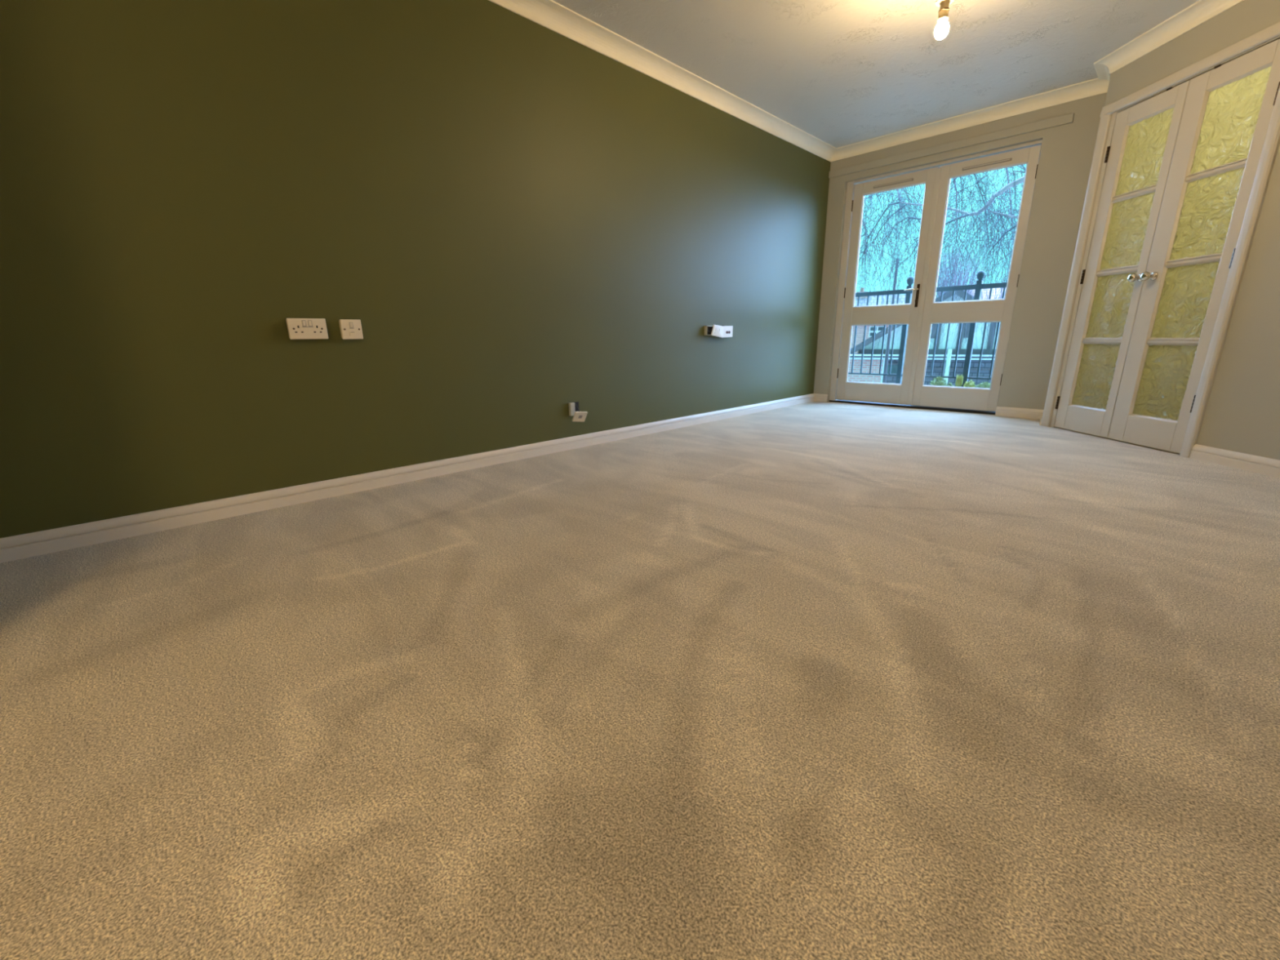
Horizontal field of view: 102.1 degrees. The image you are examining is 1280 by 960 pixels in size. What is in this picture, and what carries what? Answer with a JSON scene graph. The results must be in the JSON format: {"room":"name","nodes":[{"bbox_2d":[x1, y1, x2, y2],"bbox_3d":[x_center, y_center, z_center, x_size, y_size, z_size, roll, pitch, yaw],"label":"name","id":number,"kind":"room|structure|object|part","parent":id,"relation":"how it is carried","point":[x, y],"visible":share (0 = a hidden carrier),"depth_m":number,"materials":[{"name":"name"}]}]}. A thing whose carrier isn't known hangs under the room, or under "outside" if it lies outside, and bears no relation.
{"room":"empty living room","nodes":[
{"label":"empty living room","id":0,"kind":"room"},
{"bbox_2d":[0,0,831,537],"bbox_3d":[-1.115,-1.197,2.637,8.850,2.450,0.200,-16,21,-43],"label":"wall","id":1,"kind":"structure","parent":0,"point":[519,222],"depth_m":2.32,"materials":[{"name":"green paint"}]},
{"bbox_2d":[285,318,328,339],"bbox_3d":[-1.452,-0.659,2.258,0.147,0.087,0.038,-16,21,-43],"label":"double socket","id":2,"kind":"object","parent":1,"relation":"attached to","point":[297,328],"visible":1,"depth_m":2.24,"materials":[{"name":"white plastic"}]},
{"bbox_2d":[301,320,313,327],"bbox_3d":[-1.441,-0.676,2.241,0.043,0.028,0.002,-16,21,-43],"label":"switch","id":3,"kind":"object","parent":2,"relation":"attached to","point":[304,323],"depth_m":2.24,"materials":[{"name":"white plastic"}]},
{"bbox_2d":[338,319,363,339],"bbox_3d":[-1.328,-0.691,2.377,0.087,0.087,0.038,-16,21,-43],"label":"switched fuse spur","id":4,"kind":"object","parent":1,"relation":"attached to","point":[350,329],"visible":1,"depth_m":2.36,"materials":[{"name":"white plastic"}]},
{"bbox_2d":[0,393,813,563],"bbox_3d":[-1.074,-0.069,2.815,8.400,0.080,0.018,-16,21,-43],"label":"baseboard","id":5,"kind":"structure","parent":1,"relation":"attached to","point":[56,540],"depth_m":2.37,"materials":[{"name":"white wood"}]},
{"bbox_2d":[568,401,587,422],"bbox_3d":[-0.402,-0.435,3.353,0.108,0.129,0.097,-16,21,-43],"label":"socket","id":6,"kind":"object","parent":1,"relation":"attached to","point":[580,416],"visible":1,"depth_m":3.35,"materials":[{"name":"grey plastic"}]},
{"bbox_2d":[488,0,836,161],"bbox_3d":[-1.081,-2.298,2.167,8.400,0.078,0.096,-16,21,-43],"label":"coving","id":7,"kind":"structure","parent":1,"relation":"attached to","point":[551,15],"depth_m":3.29,"materials":[{"name":"paint"}]},
{"bbox_2d":[704,324,723,337],"bbox_3d":[0.611,-1.211,4.213,0.196,0.103,0.068,-16,21,-43],"label":"socket","id":8,"kind":"object","parent":1,"relation":"attached to","point":[715,330],"visible":1,"depth_m":4.19,"materials":[{"name":"grey plastic"}]},
{"bbox_2d":[723,325,733,337],"bbox_3d":[0.724,-1.245,4.338,0.152,0.097,0.044,-16,21,-43],"label":"outlet","id":9,"kind":"object","parent":1,"relation":"attached to","point":[727,330],"visible":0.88,"depth_m":4.33,"materials":[{"name":"white plastic"}]},
{"bbox_2d":[0,400,1279,959],"bbox_3d":[0.120,0.289,1.703,8.445,0.050,3.457,-16,21,-43],"label":"floor","id":10,"kind":"structure","parent":0,"point":[813,680],"depth_m":1.02,"materials":[{"name":"beige carpet"}]},
{"bbox_2d":[552,0,1199,147],"bbox_3d":[0.103,-2.120,1.091,8.850,0.120,3.707,-16,21,-43],"label":"ceiling","id":11,"kind":"structure","parent":0,"point":[842,73],"depth_m":3.18,"materials":[{"name":"white paint"}]},
{"bbox_2d":[933,0,954,39],"bbox_3d":[1.438,-2.276,2.435,0.089,0.338,0.089,-16,21,-43],"label":"pendant lamp","id":12,"kind":"object","parent":11,"relation":"hanging from","point":[941,29],"visible":1,"depth_m":2.44,"materials":[{"name":"beige glass"}]},
{"bbox_3d":[1.440,-2.150,2.470,0.062,0.076,0.062,-16,21,-43],"label":"bulb","id":13,"kind":"part","parent":12,"relation":"part of","materials":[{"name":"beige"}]},
{"bbox_2d":[813,92,1106,409],"bbox_3d":[2.727,-1.840,4.741,0.300,2.450,2.102,-16,21,-43],"label":"wall","id":14,"kind":"structure","parent":0,"point":[1067,150],"depth_m":4.16,"materials":[{"name":"beige paint"}]},
{"bbox_2d":[813,393,827,402],"bbox_3d":[1.947,-0.890,5.602,0.018,0.080,0.163,-16,21,-43],"label":"baseboard","id":15,"kind":"structure","parent":14,"relation":"attached to","point":[817,397],"depth_m":5.59,"materials":[{"name":"white wood"}]},
{"bbox_2d":[835,166,939,404],"bbox_3d":[2.336,-1.791,5.019,0.106,2.066,0.748,-16,21,-43],"label":"door","id":16,"kind":"structure","parent":14,"relation":"in","point":[896,313],"depth_m":5.04,"materials":[{"name":"white paint"}]},
{"bbox_2d":[873,177,913,188],"bbox_3d":[2.327,-2.727,4.760,0.011,0.020,0.353,-16,21,-43],"label":"vent","id":17,"kind":"object","parent":16,"relation":"attached to","point":[898,182],"depth_m":4.75,"materials":[{"name":"white paint"}]},
{"bbox_3d":[2.517,-1.767,4.800,0.056,0.024,0.119,-16,21,-43],"label":"handle","id":18,"kind":"part","parent":16,"relation":"part of","materials":[{"name":"silver metal"}]},
{"bbox_3d":[2.573,-1.711,4.802,0.009,0.204,0.025,-16,21,-43],"label":"handle plate","id":19,"kind":"part","parent":16,"relation":"part of","materials":[{"name":"brown metal"}]},
{"bbox_2d":[829,139,1042,414],"bbox_3d":[2.633,-1.755,4.795,0.114,2.200,1.600,-16,21,-43],"label":"door frame","id":20,"kind":"structure","parent":14,"relation":"attached to","point":[851,185],"depth_m":5.11,"materials":[{"name":"white paint"}]},
{"bbox_2d":[828,112,1074,178],"bbox_3d":[2.517,-2.825,4.436,0.020,0.060,1.872,-16,21,-43],"label":"batten","id":21,"kind":"object","parent":14,"relation":"attached to","point":[1067,118],"visible":1,"depth_m":4.29,"materials":[{"name":"beige paint"}]},
{"bbox_2d":[831,77,1109,161],"bbox_3d":[2.562,-2.945,4.297,0.096,0.078,2.082,-16,21,-43],"label":"coving","id":22,"kind":"structure","parent":14,"relation":"attached to","point":[1095,86],"depth_m":4.15,"materials":[{"name":"paint"}]},
{"bbox_2d":[906,144,1041,411],"bbox_3d":[2.870,-1.665,4.534,0.058,2.066,0.748,-16,21,-43],"label":"door","id":23,"kind":"structure","parent":14,"relation":"in","point":[931,312],"depth_m":4.54,"materials":[{"name":"white paint"}]},
{"bbox_2d":[961,157,1011,170],"bbox_3d":[2.846,-2.595,4.255,0.011,0.020,0.349,-16,21,-43],"label":"vent","id":24,"kind":"object","parent":23,"relation":"attached to","point":[997,162],"depth_m":4.25,"materials":[{"name":"white paint"}]},
{"bbox_2d":[995,406,1044,419],"bbox_3d":[3.224,-0.564,4.361,0.018,0.080,0.380,-16,21,-43],"label":"baseboard","id":25,"kind":"structure","parent":14,"relation":"attached to","point":[1028,413],"depth_m":4.37,"materials":[{"name":"white wood"}]},
{"bbox_2d":[1049,0,1279,460],"bbox_3d":[3.171,-1.319,2.840,0.120,2.450,1.780,-1,16,0],"label":"wall","id":26,"kind":"structure","parent":0,"point":[1242,415],"depth_m":2.67,"materials":[{"name":"beige paint"}]},
{"bbox_2d":[1054,80,1190,437],"bbox_3d":[3.095,-1.333,3.413,0.113,2.056,0.476,-1,16,0],"label":"door","id":27,"kind":"structure","parent":26,"relation":"in","point":[1139,157],"depth_m":3.38,"materials":[{"name":"white paint"}]},
{"bbox_3d":[3.139,-0.716,3.566,0.005,0.441,0.306,-1,16,0],"label":"glass pane","id":28,"kind":"part","parent":27,"relation":"part of","materials":[{"name":"yellow glass"}]},
{"bbox_3d":[3.132,-1.154,3.444,0.005,0.416,0.306,-1,16,0],"label":"glass pane","id":29,"kind":"part","parent":27,"relation":"part of","materials":[{"name":"yellow glass"}]},
{"bbox_3d":[3.126,-1.585,3.324,0.005,0.427,0.306,-1,16,0],"label":"glass pane","id":30,"kind":"part","parent":27,"relation":"part of","materials":[{"name":"yellow glass"}]},
{"bbox_3d":[3.076,-1.256,3.215,0.072,0.053,0.053,-1,16,0],"label":"knob","id":31,"kind":"part","parent":27,"relation":"part of","materials":[{"name":"silver metal"}]},
{"bbox_3d":[3.119,-2.017,3.204,0.005,0.418,0.306,-1,16,0],"label":"glass pane","id":32,"kind":"part","parent":27,"relation":"part of","materials":[{"name":"yellow glass"}]},
{"bbox_2d":[1040,22,1279,457],"bbox_3d":[3.159,-1.300,3.187,0.140,2.128,1.117,-1,16,0],"label":"trim","id":33,"kind":"structure","parent":26,"relation":"attached to","point":[1264,37],"depth_m":2.90,"materials":[{"name":"white paint"}]},
{"bbox_3d":[3.094,-1.439,3.692,0.020,2.128,0.070,-1,16,0],"label":"architrave leg","id":34,"kind":"part","parent":33,"relation":"part of","materials":[{"name":"white paint"}]},
{"bbox_3d":[3.104,-1.158,2.678,0.020,2.128,0.061,-1,16,0],"label":"architrave leg","id":35,"kind":"part","parent":33,"relation":"part of","materials":[{"name":"white paint"}]},
{"bbox_2d":[1093,0,1244,74],"bbox_3d":[3.045,-2.465,2.542,0.096,0.078,1.820,-1,16,0],"label":"coving","id":36,"kind":"structure","parent":26,"relation":"attached to","point":[1199,12],"depth_m":3.00,"materials":[{"name":"paint"}]},
{"bbox_2d":[1107,38,1279,453],"bbox_3d":[3.099,-1.204,2.949,0.113,2.056,0.497,-1,16,0],"label":"door","id":37,"kind":"structure","parent":26,"relation":"in","point":[1228,108],"depth_m":2.92,"materials":[{"name":"white paint"}]},
{"bbox_3d":[3.077,-1.234,3.134,0.072,0.053,0.053,-1,16,0],"label":"knob","id":38,"kind":"part","parent":37,"relation":"part of","materials":[{"name":"silver metal"}]},
{"bbox_3d":[3.144,-0.589,3.106,0.005,0.441,0.306,-1,16,0],"label":"glass pane","id":39,"kind":"part","parent":37,"relation":"part of","materials":[{"name":"yellow glass"}]},
{"bbox_3d":[3.137,-1.027,2.985,0.005,0.416,0.306,-1,16,0],"label":"glass pane","id":40,"kind":"part","parent":37,"relation":"part of","materials":[{"name":"yellow glass"}]},
{"bbox_3d":[3.131,-1.458,2.865,0.005,0.427,0.306,-1,16,0],"label":"glass pane","id":41,"kind":"part","parent":37,"relation":"part of","materials":[{"name":"yellow glass"}]},
{"bbox_3d":[3.124,-1.890,2.745,0.005,0.418,0.306,-1,16,0],"label":"glass pane","id":42,"kind":"part","parent":37,"relation":"part of","materials":[{"name":"yellow glass"}]},
{"bbox_2d":[1189,444,1279,477],"bbox_3d":[3.124,-0.075,2.604,0.018,0.080,0.659,-1,16,0],"label":"baseboard","id":43,"kind":"structure","parent":26,"relation":"attached to","point":[1251,463],"depth_m":2.70,"materials":[{"name":"white wood"}]},
{"bbox_3d":[2.940,-0.705,5.406,0.450,0.120,2.500,-16,21,-43],"label":"balcony slab","id":44,"kind":"object","parent":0,"visible":0},
{"bbox_2d":[848,270,1007,386],"bbox_3d":[2.804,-1.343,5.102,0.068,1.277,2.300,-16,21,-43],"label":"balcony railing","id":45,"kind":"object","parent":44,"relation":"on","point":[980,274],"visible":0.36,"depth_m":5.00,"materials":[{"name":"black metal"}]},
{"bbox_3d":[2.664,-1.337,5.251,0.044,1.190,0.044,-16,21,-43],"label":"post","id":46,"kind":"part","parent":45,"relation":"part of","materials":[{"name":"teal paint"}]},
{"bbox_3d":[2.809,-1.042,5.186,0.016,0.016,2.300,-16,21,-43],"label":"rail","id":47,"kind":"part","parent":45,"relation":"part of","materials":[{"name":"teal paint"}]},
{"bbox_3d":[2.797,-1.825,4.968,0.032,0.042,2.300,-16,21,-43],"label":"rail","id":48,"kind":"part","parent":45,"relation":"part of","materials":[{"name":"black metal"}]},
{"bbox_3d":[3.084,-1.230,4.842,0.044,1.190,0.044,-16,21,-43],"label":"post","id":49,"kind":"part","parent":45,"relation":"part of","materials":[{"name":"teal paint"}]},
{"bbox_3d":[3.260,-1.582,3.781,0.348,2.450,0.100,-16,21,-43],"label":"wall","id":50,"kind":"structure","parent":0,"visible":0},
{"bbox_2d":[1093,63,1111,80],"bbox_3d":[3.159,-2.738,3.517,0.388,0.078,0.096,-16,21,-43],"label":"coving","id":51,"kind":"structure","parent":50,"relation":"attached to","point":[1102,71],"depth_m":3.49,"materials":[{"name":"paint"}]},
{"label":"outside","id":52,"kind":"structure","parent":0,"visible":0},
{"bbox_3d":[26.881,-8.852,43.871,89.700,0.200,100.000,-16,21,-43],"label":"ground","id":53,"kind":"structure","parent":52,"visible":0},
{"bbox_2d":[850,287,911,353],"bbox_3d":[15.594,-9.621,34.919,6.420,6.407,5.750,5,16,19],"label":"brick house","id":54,"kind":"structure","parent":53,"relation":"on","point":[860,334],"depth_m":33.12,"materials":[{"name":"brick"}]},
{"bbox_2d":[882,257,898,382],"bbox_3d":[7.259,-3.557,15.233,0.118,5.507,0.118,-16,21,-43],"label":"pole","id":55,"kind":"object","parent":53,"relation":"on","point":[885,371],"visible":0.24,"depth_m":15.09,"materials":[{"name":"black metal"}]},
{"bbox_2d":[847,290,1000,386],"bbox_3d":[11.141,-4.451,19.474,6.566,4.845,7.410,8,18,28],"label":"house","id":56,"kind":"structure","parent":53,"relation":"on","point":[856,366],"depth_m":16.66,"materials":[{"name":"blue stone"}]},
{"bbox_3d":[8.453,-3.709,17.344,0.395,0.284,0.020,8,18,28],"label":"pane","id":57,"kind":"part","parent":56,"relation":"part of","materials":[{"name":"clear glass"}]},
{"bbox_2d":[849,164,1026,383],"bbox_3d":[6.119,-4.905,11.762,9.502,10.011,5.912,0,16,5],"label":"willow tree","id":58,"kind":"object","parent":53,"relation":"on","point":[1007,171],"visible":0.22,"depth_m":11.64,"materials":[{"name":"plant"}]},
{"bbox_2d":[855,164,1026,346],"bbox_3d":[5.481,-3.342,8.967,5.146,8.501,3.040,-4,16,-13],"label":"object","id":59,"kind":"object","parent":53,"relation":"on","point":[1015,183],"visible":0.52,"depth_m":8.48,"materials":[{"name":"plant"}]},
{"bbox_2d":[935,240,994,298],"bbox_3d":[17.792,-9.235,29.717,3.496,8.388,3.701,-11,19,-34],"label":"tree","id":60,"kind":"object","parent":53,"relation":"on","point":[956,255],"visible":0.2,"depth_m":28.69,"materials":[{"name":"plant"}]},
{"bbox_2d":[968,288,1005,299],"bbox_3d":[20.949,-8.228,30.413,5.577,5.977,6.900,8,18,28],"label":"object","id":61,"kind":"structure","parent":53,"relation":"on","point":[986,291],"depth_m":29.08,"materials":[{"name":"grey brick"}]},
{"bbox_3d":[2.986,-0.743,4.933,0.120,0.205,0.700,-16,21,-43],"label":"trough","id":62,"kind":"object","parent":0,"visible":0},
{"bbox_2d":[929,376,946,386],"bbox_3d":[2.877,-0.934,4.993,0.124,0.138,0.148,-16,21,-43],"label":"potted plant","id":63,"kind":"object","parent":62,"relation":"in","point":[939,380],"visible":0.56,"depth_m":4.97,"materials":[{"name":"green plant"}]},
{"bbox_2d":[945,382,954,386],"bbox_3d":[2.950,-0.892,4.929,0.123,0.089,0.086,-16,21,-43],"label":"potted plant","id":64,"kind":"object","parent":62,"relation":"in","point":[949,384],"visible":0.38,"depth_m":4.91,"materials":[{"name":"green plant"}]},
{"bbox_2d":[955,373,964,386],"bbox_3d":[3.000,-0.916,4.869,0.054,0.165,0.070,-16,21,-43],"label":"potted plant","id":65,"kind":"object","parent":62,"relation":"in","point":[959,379],"visible":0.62,"depth_m":4.86,"materials":[{"name":"green plant"}]},
{"bbox_2d":[963,379,976,387],"bbox_3d":[3.064,-0.875,4.814,0.126,0.116,0.119,-16,21,-43],"label":"potted plant","id":66,"kind":"object","parent":62,"relation":"in","point":[971,384],"visible":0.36,"depth_m":4.79,"materials":[{"name":"green plant"}]},
{"bbox_2d":[975,381,990,387],"bbox_3d":[3.154,-0.848,4.729,0.125,0.106,0.150,-16,21,-43],"label":"potted plant","id":67,"kind":"object","parent":62,"relation":"in","point":[985,384],"visible":0.52,"depth_m":4.71,"materials":[{"name":"green plant"}]}
]}

